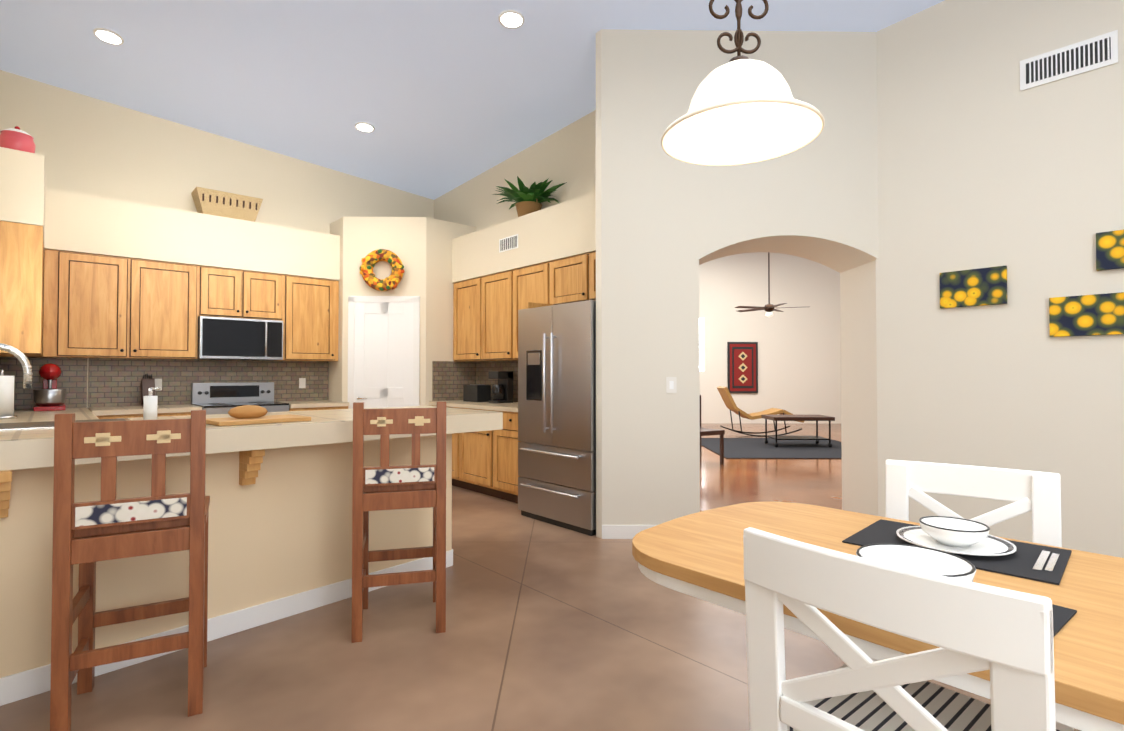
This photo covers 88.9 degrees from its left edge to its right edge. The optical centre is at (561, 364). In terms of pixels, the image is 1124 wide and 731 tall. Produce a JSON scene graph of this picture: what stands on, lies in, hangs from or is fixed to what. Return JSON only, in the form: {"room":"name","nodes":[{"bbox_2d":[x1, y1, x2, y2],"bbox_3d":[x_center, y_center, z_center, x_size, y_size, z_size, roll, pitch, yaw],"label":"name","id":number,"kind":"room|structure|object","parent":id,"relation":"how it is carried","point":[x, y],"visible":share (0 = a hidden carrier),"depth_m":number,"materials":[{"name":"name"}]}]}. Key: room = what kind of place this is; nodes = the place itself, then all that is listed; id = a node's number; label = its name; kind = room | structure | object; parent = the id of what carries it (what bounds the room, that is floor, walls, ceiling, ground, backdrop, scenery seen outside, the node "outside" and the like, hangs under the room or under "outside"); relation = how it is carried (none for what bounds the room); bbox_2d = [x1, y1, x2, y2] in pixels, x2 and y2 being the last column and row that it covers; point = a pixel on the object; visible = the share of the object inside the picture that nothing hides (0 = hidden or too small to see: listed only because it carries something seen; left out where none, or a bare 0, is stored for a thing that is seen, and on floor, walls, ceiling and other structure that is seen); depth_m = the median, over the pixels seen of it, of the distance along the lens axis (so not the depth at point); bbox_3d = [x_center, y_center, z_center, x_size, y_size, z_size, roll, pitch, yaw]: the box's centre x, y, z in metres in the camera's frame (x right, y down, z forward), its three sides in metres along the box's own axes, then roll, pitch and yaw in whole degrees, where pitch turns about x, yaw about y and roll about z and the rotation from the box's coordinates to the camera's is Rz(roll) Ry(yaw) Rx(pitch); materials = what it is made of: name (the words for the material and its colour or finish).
{"room":"kitchen","nodes":[
{"label":"kitchen","id":0,"kind":"room"},
{"bbox_2d":[0,409,98,422],"bbox_3d":[-3.617,0.398,3.950,0.640,0.040,3.016,1,-1,-42],"label":"countertop","id":1,"kind":"structure","parent":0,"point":[23,415],"depth_m":4.25,"materials":[{"name":"beige stone"}]},
{"bbox_2d":[0,370,16,418],"bbox_3d":[-3.876,0.206,3.966,0.160,0.335,0.160,1,-1,-42],"label":"paper towel","id":2,"kind":"object","parent":1,"relation":"on","point":[6,397],"visible":1,"depth_m":3.95,"materials":[{"name":"white paper"}]},
{"bbox_2d":[33,363,65,410],"bbox_3d":[-4.378,0.189,4.902,0.210,0.400,0.335,1,-1,-42],"label":"stand mixer","id":3,"kind":"object","parent":1,"relation":"on","point":[49,396],"visible":1,"depth_m":4.81,"materials":[{"name":"red metal"}]},
{"bbox_2d":[0,0,943,199],"bbox_3d":[1.438,-2.687,2.585,6.690,1.092,12.280,1,-1,-42],"label":"ceiling","id":4,"kind":"structure","parent":0,"point":[442,97],"depth_m":4.78,"materials":[{"name":"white paint"}]},
{"bbox_2d":[93,28,123,44],"bbox_3d":[-3.539,-2.561,4.475,0.193,0.036,0.194,1,-1,-42],"label":"recessed light","id":5,"kind":"object","parent":4,"relation":"in","point":[109,36],"visible":0.98,"depth_m":4.46,"materials":[{"name":"white glass"}]},
{"bbox_2d":[355,122,374,131],"bbox_3d":[-1.999,-2.406,5.812,0.193,0.036,0.194,1,-1,-42],"label":"recessed light","id":6,"kind":"object","parent":4,"relation":"in","point":[364,127],"visible":1,"depth_m":5.80,"materials":[{"name":"white glass"}]},
{"bbox_2d":[498,9,523,28],"bbox_3d":[-0.373,-2.544,4.223,0.193,0.036,0.194,1,-1,-42],"label":"recessed light","id":7,"kind":"object","parent":4,"relation":"in","point":[511,19],"visible":1,"depth_m":4.21,"materials":[{"name":"white paint"}]},
{"bbox_2d":[660,0,824,165],"bbox_3d":[0.558,-1.740,1.821,0.490,2.058,0.490,1,-1,-42],"label":"pendant lamp","id":8,"kind":"object","parent":4,"relation":"hanging from","point":[742,110],"visible":1,"depth_m":1.86,"materials":[{"name":"beige glass"}]},
{"bbox_2d":[0,423,1080,730],"bbox_3d":[1.347,1.338,6.947,21.483,0.003,19.000,1,-1,-42],"label":"floor","id":9,"kind":"structure","parent":0,"point":[552,628],"depth_m":2.49,"materials":[{"name":"tile"}]},
{"bbox_2d":[93,413,142,418],"bbox_3d":[-4.017,0.874,5.182,0.398,0.870,0.635,1,-1,-42],"label":"base cabinet","id":10,"kind":"object","parent":9,"relation":"on","point":[100,415],"depth_m":4.94,"materials":[{"name":"brown wood"}]},
{"bbox_2d":[89,405,201,412],"bbox_3d":[-3.867,0.421,5.320,0.795,0.040,0.641,1,-1,-42],"label":"countertop","id":11,"kind":"structure","parent":10,"relation":"on","point":[106,408],"depth_m":5.18,"materials":[{"name":"beige stone"}]},
{"bbox_2d":[140,373,155,406],"bbox_3d":[-3.943,0.241,5.465,0.100,0.314,0.264,1,-1,-42],"label":"knife block","id":12,"kind":"object","parent":11,"relation":"on","point":[146,384],"visible":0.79,"depth_m":5.45,"materials":[{"name":"brown wood"}]},
{"bbox_2d":[50,410,209,730],"bbox_3d":[-1.584,0.713,2.156,0.428,1.090,0.432,1,-1,-30],"label":"bar stool","id":13,"kind":"object","parent":9,"relation":"on","point":[87,536],"visible":1,"depth_m":1.99,"materials":[{"name":"brown wood"}]},
{"bbox_2d":[157,409,201,416],"bbox_3d":[-3.751,0.878,5.421,0.477,0.870,0.635,1,-1,-42],"label":"base cabinet","id":14,"kind":"object","parent":9,"relation":"on","point":[182,412],"depth_m":5.24,"materials":[{"name":"brown wood"}]},
{"bbox_2d":[191,382,288,414],"bbox_3d":[-3.256,0.745,5.814,0.760,1.110,0.681,1,-1,-42],"label":"range","id":15,"kind":"object","parent":9,"relation":"on","point":[217,398],"visible":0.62,"depth_m":5.90,"materials":[{"name":"silver metal"}]},
{"bbox_2d":[0,406,502,705],"bbox_3d":[-1.585,0.781,3.067,2.495,0.985,1.061,1,-1,-42],"label":"breakfast bar","id":16,"kind":"object","parent":9,"relation":"on","point":[280,528],"visible":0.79,"depth_m":2.69,"materials":[{"name":"beige paint"}]},
{"bbox_2d":[0,343,160,429],"bbox_3d":[-2.336,0.093,2.675,0.730,0.375,0.400,1,-1,-42],"label":"sink faucet","id":17,"kind":"object","parent":16,"relation":"on","point":[150,401],"visible":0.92,"depth_m":2.60,"materials":[{"name":"silver metal"}]},
{"bbox_2d":[206,405,310,425],"bbox_3d":[-1.502,0.241,2.829,0.260,0.084,0.420,-1,-1,42],"label":"cutting board","id":18,"kind":"object","parent":16,"relation":"on","point":[247,414],"visible":0.88,"depth_m":2.77,"materials":[{"name":"brown wood"}]},
{"bbox_2d":[289,405,322,410],"bbox_3d":[-2.879,0.891,6.201,0.303,0.870,0.635,1,-1,-42],"label":"base cabinet","id":19,"kind":"object","parent":9,"relation":"on","point":[291,407],"depth_m":5.97,"materials":[{"name":"brown wood"}]},
{"bbox_2d":[274,401,348,404],"bbox_3d":[-2.764,0.438,6.308,0.606,0.040,0.641,1,-1,-42],"label":"countertop","id":20,"kind":"structure","parent":19,"relation":"on","point":[290,402],"depth_m":6.19,"materials":[{"name":"beige stone"}]},
{"bbox_2d":[323,405,348,409],"bbox_3d":[-2.653,0.894,6.404,0.303,0.870,0.635,1,-1,-42],"label":"base cabinet","id":21,"kind":"object","parent":9,"relation":"on","point":[325,407],"depth_m":6.17,"materials":[{"name":"brown wood"}]},
{"bbox_2d":[352,401,445,642],"bbox_3d":[-0.808,0.725,2.875,0.428,1.090,0.433,0,-1,-15],"label":"bar stool","id":22,"kind":"object","parent":9,"relation":"on","point":[384,485],"visible":1,"depth_m":2.69,"materials":[{"name":"brown wood"}]},
{"bbox_2d":[429,404,456,486],"bbox_3d":[-1.064,0.895,6.460,0.620,0.870,0.613,1,-1,-42],"label":"base cabinet","id":23,"kind":"object","parent":9,"relation":"on","point":[454,436],"depth_m":6.10,"materials":[{"name":"brown wood"}]},
{"bbox_2d":[457,408,488,494],"bbox_3d":[-0.655,0.888,6.004,0.620,0.870,0.612,1,-1,-42],"label":"base cabinet","id":24,"kind":"object","parent":9,"relation":"on","point":[472,447],"depth_m":5.84,"materials":[{"name":"brown wood"}]},
{"bbox_2d":[489,408,520,502],"bbox_3d":[-0.247,0.880,5.548,0.620,0.870,0.612,1,-1,-42],"label":"base cabinet","id":25,"kind":"object","parent":9,"relation":"on","point":[503,444],"depth_m":5.43,"materials":[{"name":"brown wood"}]},
{"bbox_2d":[429,400,517,411],"bbox_3d":[-0.658,0.433,6.010,0.626,0.040,1.837,1,-1,-42],"label":"countertop","id":26,"kind":"structure","parent":25,"relation":"on","point":[513,407],"depth_m":5.89,"materials":[{"name":"beige stone"}]},
{"bbox_2d":[463,384,490,401],"bbox_3d":[-0.951,0.319,6.410,0.180,0.190,0.280,1,-1,-42],"label":"toaster","id":27,"kind":"object","parent":26,"relation":"on","point":[476,392],"visible":0.9,"depth_m":6.33,"materials":[{"name":"black plastic"}]},
{"bbox_2d":[488,371,512,402],"bbox_3d":[-0.657,0.242,6.137,0.207,0.335,0.180,1,-1,-42],"label":"coffee maker","id":28,"kind":"object","parent":26,"relation":"on","point":[502,390],"visible":1,"depth_m":6.09,"materials":[{"name":"black plastic"}]},
{"bbox_2d":[518,300,595,535],"bbox_3d":[0.188,0.414,4.884,0.836,1.780,0.900,1,-1,-42],"label":"fridge","id":29,"kind":"object","parent":9,"relation":"on","point":[557,414],"visible":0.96,"depth_m":4.58,"materials":[{"name":"silver metal"}]},
{"bbox_2d":[700,395,724,463],"bbox_3d":[1.866,0.891,7.859,0.500,0.920,0.500,1,-1,-28],"label":"chair","id":30,"kind":"object","parent":9,"relation":"on","point":[707,432],"visible":0.38,"depth_m":7.75,"materials":[{"name":"brown wood"}]},
{"bbox_2d":[701,438,841,458],"bbox_3d":[3.676,1.374,9.541,2.600,0.012,2.600,0,-1,0],"label":"living room rug","id":31,"kind":"object","parent":9,"relation":"on","point":[746,448],"visible":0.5,"depth_m":9.29,"materials":[{"name":"black carpet"}]},
{"bbox_2d":[717,386,803,436],"bbox_3d":[3.879,0.911,11.248,1.540,0.956,0.610,0,-1,0],"label":"lounge chair","id":32,"kind":"object","parent":31,"relation":"on","point":[727,398],"visible":0.88,"depth_m":11.04,"materials":[{"name":"brown leather"}]},
{"bbox_2d":[761,415,834,446],"bbox_3d":[3.977,1.120,9.693,1.000,0.498,0.600,0,-1,0],"label":"coffee table","id":33,"kind":"object","parent":31,"relation":"on","point":[816,418],"visible":1,"depth_m":9.46,"materials":[{"name":"brown wood"}]},
{"bbox_2d":[632,502,1123,730],"bbox_3d":[1.300,0.864,0.949,0.900,0.754,2.615,1,-1,-42],"label":"dining table","id":34,"kind":"object","parent":9,"relation":"on","point":[699,555],"visible":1,"depth_m":1.31,"materials":[{"name":"brown wood"}]},
{"bbox_2d":[842,516,1071,584],"bbox_3d":[1.066,0.465,1.561,0.340,0.065,0.460,1,-1,-45],"label":"place setting","id":35,"kind":"object","parent":34,"relation":"on","point":[976,545],"visible":0.98,"depth_m":1.51,"materials":[{"name":"black fabric"}]},
{"bbox_2d":[856,543,1076,636],"bbox_3d":[0.743,0.450,1.211,0.340,0.082,0.460,1,-1,-38],"label":"place setting","id":36,"kind":"object","parent":34,"relation":"on","point":[932,560],"visible":0.29,"depth_m":1.26,"materials":[{"name":"black"}]},
{"bbox_2d":[743,527,1059,730],"bbox_3d":[0.698,0.786,1.111,0.512,0.911,0.490,1,-1,-39],"label":"chair","id":37,"kind":"object","parent":9,"relation":"on","point":[1004,637],"visible":1,"depth_m":0.97,"materials":[{"name":"white paint"}]},
{"bbox_2d":[871,459,1073,730],"bbox_3d":[1.232,0.797,1.759,0.490,0.911,0.512,-1,-1,38],"label":"chair","id":38,"kind":"object","parent":9,"relation":"on","point":[1037,494],"visible":0.31,"depth_m":1.91,"materials":[{"name":"white paint"}]},
{"bbox_2d":[0,0,1123,557],"bbox_3d":[2.269,-0.983,8.642,17.900,4.700,20.236,1,-1,-42],"label":"wall","id":39,"kind":"structure","parent":0,"point":[916,168],"depth_m":4.29,"materials":[{"name":"beige paint"}]},
{"bbox_2d":[0,126,35,152],"bbox_3d":[-3.972,-1.623,4.179,0.200,0.226,0.197,1,-1,-42],"label":"pot","id":40,"kind":"object","parent":39,"relation":"on","point":[16,138],"visible":0.75,"depth_m":4.12,"materials":[{"name":"red ceramic"}]},
{"bbox_2d":[0,221,43,360],"bbox_3d":[-4.299,-0.531,4.496,0.332,0.916,1.316,1,-1,-42],"label":"upper cabinet","id":41,"kind":"object","parent":39,"relation":"attached to","point":[21,280],"depth_m":4.05,"materials":[{"name":"brown wood"}]},
{"bbox_2d":[43,249,202,360],"bbox_3d":[-4.082,-0.516,5.352,1.123,0.916,0.330,1,-1,-42],"label":"upper cabinet","id":42,"kind":"object","parent":39,"relation":"attached to","point":[124,325],"depth_m":5.20,"materials":[{"name":"brown wood"}]},
{"bbox_2d":[191,186,262,221],"bbox_3d":[-3.458,-1.611,5.928,0.600,0.260,0.280,1,-1,-42],"label":"basket","id":43,"kind":"object","parent":39,"relation":"on","point":[223,204],"visible":0.77,"depth_m":5.82,"materials":[{"name":"wicker"}]},
{"bbox_2d":[199,266,286,320],"bbox_3d":[-3.377,-0.718,5.987,0.770,0.491,0.330,1,-1,-42],"label":"upper cabinet","id":44,"kind":"object","parent":39,"relation":"attached to","point":[227,293],"depth_m":5.86,"materials":[{"name":"brown wood"}]},
{"bbox_2d":[198,316,282,359],"bbox_3d":[-3.349,-0.257,5.949,0.756,0.413,0.413,1,-1,-42],"label":"microwave","id":45,"kind":"object","parent":44,"relation":"attached to","point":[221,338],"visible":0.94,"depth_m":5.80,"materials":[{"name":"silver metal"}]},
{"bbox_2d":[263,275,338,360],"bbox_3d":[-2.893,-0.499,6.417,0.673,0.916,0.330,1,-1,-42],"label":"upper cabinet","id":46,"kind":"object","parent":39,"relation":"attached to","point":[310,305],"depth_m":6.32,"materials":[{"name":"brown wood"}]},
{"bbox_2d":[359,249,404,290],"bbox_3d":[-1.999,-1.049,6.385,0.487,0.468,0.148,0,-1,-2],"label":"decor","id":47,"kind":"object","parent":39,"relation":"attached to","point":[370,260],"visible":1,"depth_m":6.34,"materials":[{"name":"multicoloured plant"}]},
{"bbox_2d":[348,296,419,408],"bbox_3d":[-2.004,0.280,6.442,0.618,2.100,0.535,1,-1,-42],"label":"pantry door","id":48,"kind":"structure","parent":39,"relation":"in","point":[383,351],"depth_m":6.45,"materials":[{"name":"white wood"}]},
{"bbox_2d":[449,279,480,363],"bbox_3d":[-0.938,-0.496,6.560,0.330,0.916,0.667,1,-1,-42],"label":"upper cabinet","id":49,"kind":"object","parent":39,"relation":"attached to","point":[462,291],"depth_m":6.55,"materials":[{"name":"brown wood"}]},
{"bbox_2d":[473,272,512,363],"bbox_3d":[-0.576,-0.503,6.155,0.330,0.916,0.721,1,-1,-42],"label":"upper cabinet","id":50,"kind":"object","parent":39,"relation":"attached to","point":[485,324],"depth_m":6.16,"materials":[{"name":"brown wood"}]},
{"bbox_2d":[499,234,517,252],"bbox_3d":[-0.551,-1.240,5.881,0.012,0.140,0.320,1,-1,-42],"label":"air vent","id":51,"kind":"object","parent":39,"relation":"in","point":[508,243],"visible":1,"depth_m":5.87,"materials":[{"name":"white metal"}]},
{"bbox_2d":[492,176,566,216],"bbox_3d":[-0.431,-1.650,5.793,0.592,0.334,0.806,1,-1,-42],"label":"potted plant","id":52,"kind":"object","parent":39,"relation":"on","point":[532,198],"visible":0.83,"depth_m":5.78,"materials":[{"name":"green plant"}]},
{"bbox_2d":[505,260,556,359],"bbox_3d":[-0.185,-0.510,5.719,0.330,0.916,0.750,1,-1,-42],"label":"upper cabinet","id":53,"kind":"object","parent":39,"relation":"attached to","point":[534,286],"depth_m":5.71,"materials":[{"name":"brown wood"}]},
{"bbox_2d":[557,255,580,304],"bbox_3d":[0.224,-0.763,5.267,0.330,0.426,0.523,1,-1,-42],"label":"upper cabinet","id":54,"kind":"object","parent":39,"relation":"attached to","point":[568,269],"depth_m":5.21,"materials":[{"name":"brown wood"}]},
{"bbox_2d":[581,252,595,300],"bbox_3d":[0.497,-0.768,4.962,0.330,0.426,0.594,1,-1,-42],"label":"upper cabinet","id":55,"kind":"object","parent":39,"relation":"attached to","point":[588,261],"depth_m":5.03,"materials":[{"name":"brown wood"}]},
{"bbox_2d":[602,525,655,538],"bbox_3d":[0.661,1.243,4.253,0.549,0.100,0.499,1,-1,-42],"label":"baseboard","id":56,"kind":"structure","parent":39,"relation":"attached to","point":[620,531],"depth_m":4.15,"materials":[{"name":"white wood"}]},
{"bbox_2d":[666,377,676,392],"bbox_3d":[0.816,0.154,4.271,0.075,0.120,0.010,0,-1,0],"label":"light switch","id":57,"kind":"object","parent":39,"relation":"attached to","point":[671,384],"visible":1,"depth_m":4.27,"materials":[{"name":"white plastic"}]},
{"bbox_2d":[699,318,704,370],"bbox_3d":[3.422,-0.491,14.159,0.220,1.300,0.021,0,-1,0],"label":"living room window","id":58,"kind":"structure","parent":39,"relation":"in","point":[701,344],"depth_m":14.16,"materials":[{"name":"white"}]},
{"bbox_2d":[727,342,757,392],"bbox_3d":[4.452,0.079,14.120,0.740,1.260,0.048,0,-1,0],"label":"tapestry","id":59,"kind":"object","parent":39,"relation":"attached to","point":[742,367],"visible":0.96,"depth_m":14.11,"materials":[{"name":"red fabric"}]},
{"bbox_2d":[940,266,1006,308],"bbox_3d":[2.742,-0.511,3.831,0.030,0.245,0.370,1,-1,-42],"label":"picture","id":60,"kind":"object","parent":39,"relation":"attached to","point":[976,287],"visible":0.98,"depth_m":3.81},
{"bbox_2d":[1020,30,1117,90],"bbox_3d":[3.075,-1.845,3.494,0.015,0.190,0.450,1,-1,-42],"label":"air vent","id":61,"kind":"object","parent":39,"relation":"in","point":[1096,52],"visible":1,"depth_m":3.48,"materials":[{"name":"white metal"}]},
{"bbox_2d":[1049,292,1123,336],"bbox_3d":[3.126,-0.291,3.399,0.030,0.240,0.360,1,-1,-42],"label":"picture","id":62,"kind":"object","parent":39,"relation":"attached to","point":[1091,315],"visible":0.94,"depth_m":3.39},
{"bbox_2d":[1096,229,1123,270],"bbox_3d":[3.274,-0.664,3.239,0.030,0.220,0.375,1,-1,-42],"label":"picture","id":63,"kind":"object","parent":39,"relation":"attached to","point":[1109,250],"visible":0.98,"depth_m":3.32},
{"label":"ceiling","id":64,"kind":"structure","parent":0,"visible":0},
{"bbox_2d":[735,252,796,316],"bbox_3d":[3.673,-2.072,10.230,1.287,2.470,1.270,1,-1,-42],"label":"ceiling fan","id":65,"kind":"object","parent":64,"relation":"hanging from","point":[768,308],"visible":0.92,"depth_m":10.16,"materials":[{"name":"brown metal"}]}
]}

